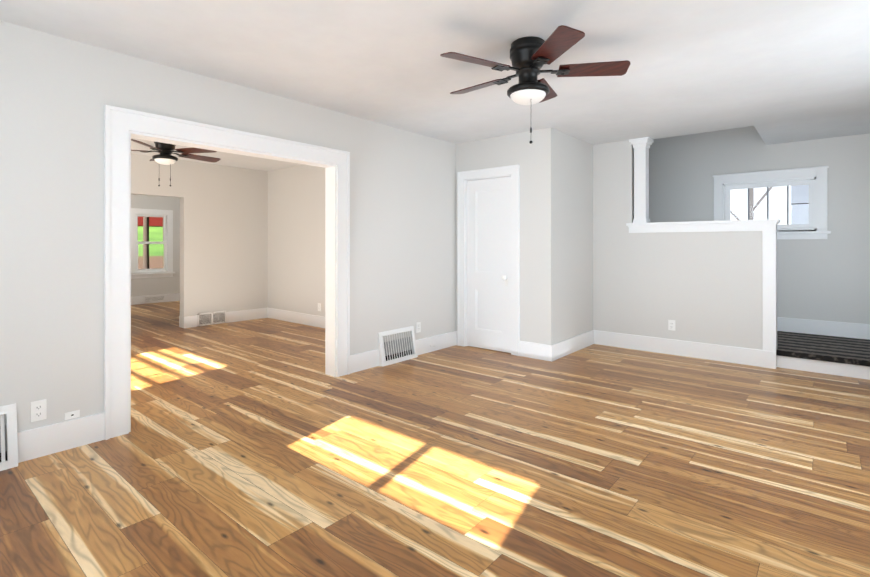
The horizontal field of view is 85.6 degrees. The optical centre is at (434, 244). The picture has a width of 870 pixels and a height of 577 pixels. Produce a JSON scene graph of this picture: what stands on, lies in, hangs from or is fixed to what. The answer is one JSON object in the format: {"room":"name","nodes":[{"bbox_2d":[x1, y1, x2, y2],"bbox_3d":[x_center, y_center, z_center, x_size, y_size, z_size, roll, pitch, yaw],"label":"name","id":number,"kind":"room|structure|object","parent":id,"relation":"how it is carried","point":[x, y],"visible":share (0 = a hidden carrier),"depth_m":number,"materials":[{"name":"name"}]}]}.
{"room":"empty living room","nodes":[
{"label":"empty living room","id":0,"kind":"room"},
{"bbox_2d":[131,194,179,296],"bbox_3d":[-6.816,0.005,9.199,0.150,2.500,6.800,0,0,40],"label":"wall","id":1,"kind":"structure","parent":0,"point":[153,286],"depth_m":10.16,"materials":[{"name":"beige paint"}]},
{"bbox_2d":[131,208,174,278],"bbox_3d":[-6.290,-0.014,9.750,0.170,1.460,1.620,0,0,40],"label":"room window","id":2,"kind":"structure","parent":1,"relation":"in","point":[167,231],"depth_m":10.05,"materials":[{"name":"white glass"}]},
{"bbox_2d":[144,295,164,302],"bbox_3d":[-5.989,1.167,10.032,0.008,0.140,0.400,0,0,40],"label":"air vent","id":3,"kind":"object","parent":1,"relation":"in","point":[155,298],"visible":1,"depth_m":10.04,"materials":[{"name":"white metal"}]},
{"bbox_2d":[131,153,267,327],"bbox_3d":[-3.981,0.002,6.822,0.150,2.500,6.800,0,0,40],"label":"wall","id":4,"kind":"structure","parent":0,"point":[223,238],"depth_m":7.37,"materials":[{"name":"beige paint"}]},
{"bbox_2d":[198,310,225,325],"bbox_3d":[-3.456,1.150,7.294,0.008,0.195,0.440,0,0,40],"label":"air vent","id":5,"kind":"object","parent":4,"relation":"in","point":[212,318],"visible":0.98,"depth_m":7.29,"materials":[{"name":"white metal"}]},
{"bbox_2d":[0,21,455,462],"bbox_3d":[-0.652,-0.500,4.879,0.150,3.500,8.100,0,0,40],"label":"wall","id":6,"kind":"structure","parent":0,"point":[57,93],"depth_m":2.98,"materials":[{"name":"beige paint"}]},
{"bbox_2d":[0,403,17,470],"bbox_3d":[-2.542,1.078,2.462,0.090,0.339,0.530,0,0,40],"label":"air vent","id":7,"kind":"object","parent":6,"relation":"in","point":[9,447],"visible":0.98,"depth_m":2.63,"materials":[{"name":"white metal"}]},
{"bbox_2d":[30,399,46,421],"bbox_3d":[-2.326,0.977,2.757,0.008,0.116,0.072,0,0,40],"label":"electrical outlet","id":8,"kind":"object","parent":6,"relation":"attached to","point":[38,410],"visible":1,"depth_m":2.75,"materials":[{"name":"plastic"}]},
{"bbox_2d":[64,410,79,419],"bbox_3d":[-2.223,1.047,2.880,0.008,0.042,0.075,0,0,40],"label":"outlet","id":9,"kind":"object","parent":6,"relation":"attached to","point":[72,414],"visible":1,"depth_m":2.88,"materials":[{"name":"plastic"}]},
{"bbox_2d":[104,105,349,439],"bbox_3d":[-1.538,0.181,3.821,0.214,2.135,1.990,0,0,40],"label":"door frame","id":10,"kind":"structure","parent":6,"relation":"attached to","point":[123,127],"depth_m":3.25,"materials":[{"name":"white wood"}]},
{"bbox_2d":[378,326,417,366],"bbox_3d":[-0.395,1.081,5.021,0.090,0.339,0.530,0,0,40],"label":"air vent","id":11,"kind":"object","parent":6,"relation":"in","point":[392,350],"visible":1,"depth_m":5.00,"materials":[{"name":"white metal"}]},
{"bbox_2d":[416,322,420,332],"bbox_3d":[-0.186,0.940,5.309,0.008,0.116,0.072,0,0,40],"label":"electrical outlet","id":12,"kind":"object","parent":6,"relation":"attached to","point":[418,327],"visible":1,"depth_m":5.30,"materials":[{"name":"plastic"}]},
{"bbox_2d":[268,164,324,316],"bbox_3d":[-1.474,0.002,6.971,3.800,2.500,0.150,0,0,40],"label":"wall","id":13,"kind":"structure","parent":0,"point":[296,238],"depth_m":7.47,"materials":[{"name":"beige paint"}]},
{"bbox_2d":[17,222,869,462],"bbox_3d":[-1.782,0.242,5.826,11.900,2.017,7.800,0,0,40],"label":"baseboard","id":14,"kind":"structure","parent":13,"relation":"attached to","point":[34,443],"depth_m":5.26,"materials":[{"name":"white wood"}]},
{"bbox_2d":[0,301,869,576],"bbox_3d":[-1.782,1.311,5.824,12.200,0.120,8.100,0,0,40],"label":"floor","id":15,"kind":"structure","parent":0,"point":[265,447],"depth_m":2.59,"materials":[{"name":"brown wood"}]},
{"bbox_2d":[776,331,869,379],"bbox_3d":[3.246,0.118,5.815,4.180,2.265,1.355,0,0,40],"label":"stair steps","id":16,"kind":"structure","parent":15,"relation":"on","point":[839,356],"depth_m":4.70,"materials":[{"name":"carpet"}]},
{"bbox_2d":[0,0,869,170],"bbox_3d":[-1.782,-1.824,5.829,12.200,1.150,8.100,0,0,40],"label":"ceiling","id":17,"kind":"structure","parent":0,"point":[778,71],"depth_m":3.14,"materials":[{"name":"paint"}]},
{"bbox_2d":[131,139,220,185],"bbox_3d":[-3.129,-0.960,5.495,1.276,0.580,1.262,0,0,40],"label":"ceiling fan","id":18,"kind":"object","parent":17,"relation":"hanging from","point":[165,156],"visible":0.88,"depth_m":5.39,"materials":[{"name":"brown wood"}]},
{"bbox_2d":[440,25,630,143],"bbox_3d":[0.559,-0.933,2.961,1.134,0.640,1.169,0,0,40],"label":"ceiling fan","id":19,"kind":"object","parent":17,"relation":"hanging from","point":[530,56],"visible":1,"depth_m":2.84,"materials":[{"name":"brown wood"}]},
{"bbox_2d":[456,127,559,344],"bbox_3d":[0.789,0.000,5.484,1.280,2.500,0.120,0,0,40],"label":"wall","id":20,"kind":"structure","parent":0,"point":[556,236],"depth_m":5.16,"materials":[{"name":"beige paint"}]},
{"bbox_2d":[457,165,519,355],"bbox_3d":[0.652,0.181,5.580,0.854,2.140,0.150,0,0,40],"label":"door frame","id":21,"kind":"structure","parent":20,"relation":"attached to","point":[464,177],"depth_m":5.53,"materials":[{"name":"white wood"}]},
{"bbox_2d":[467,176,510,352],"bbox_3d":[0.617,0.234,5.542,0.626,2.016,0.106,0,0,40],"label":"closet door","id":22,"kind":"structure","parent":20,"relation":"in","point":[488,263],"depth_m":5.56,"materials":[{"name":"wood"}]},
{"bbox_2d":[560,131,592,341],"bbox_3d":[1.619,0.001,5.571,0.120,2.500,1.020,0,0,40],"label":"wall","id":23,"kind":"structure","parent":0,"point":[576,155],"depth_m":5.51,"materials":[{"name":"beige paint"}]},
{"bbox_2d":[593,140,762,349],"bbox_3d":[2.190,-0.499,5.856,3.250,3.500,0.150,0,0,40],"label":"wall","id":24,"kind":"structure","parent":0,"point":[703,287],"depth_m":5.35,"materials":[{"name":"beige paint"}]},
{"bbox_2d":[668,320,674,330],"bbox_3d":[2.687,0.920,5.334,0.072,0.116,0.008,0,0,40],"label":"electrical outlet","id":25,"kind":"object","parent":24,"relation":"attached to","point":[671,324],"visible":1,"depth_m":5.33,"materials":[{"name":"plastic"}]},
{"bbox_2d":[626,137,780,368],"bbox_3d":[2.928,0.000,5.237,1.475,2.500,0.240,0,0,40],"label":"trim","id":26,"kind":"structure","parent":24,"relation":"attached to","point":[641,223],"depth_m":4.92,"materials":[{"name":"white wood"}]},
{"bbox_2d":[649,126,869,323],"bbox_3d":[3.646,-0.498,6.463,4.700,3.500,0.150,0,0,40],"label":"wall","id":27,"kind":"structure","parent":0,"point":[828,279],"depth_m":5.70,"materials":[{"name":"beige paint"}]},
{"bbox_2d":[713,166,830,238],"bbox_3d":[4.194,-0.489,5.931,1.225,0.860,0.160,0,0,40],"label":"window","id":28,"kind":"structure","parent":27,"relation":"in","point":[814,179],"depth_m":5.79,"materials":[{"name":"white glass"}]},
{"label":"outside","id":29,"kind":"structure","parent":0,"visible":0},
{"bbox_2d":[138,185,808,268],"bbox_3d":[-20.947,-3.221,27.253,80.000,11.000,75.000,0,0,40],"label":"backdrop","id":30,"kind":"structure","parent":29,"point":[796,201],"depth_m":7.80,"materials":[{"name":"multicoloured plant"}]}
]}

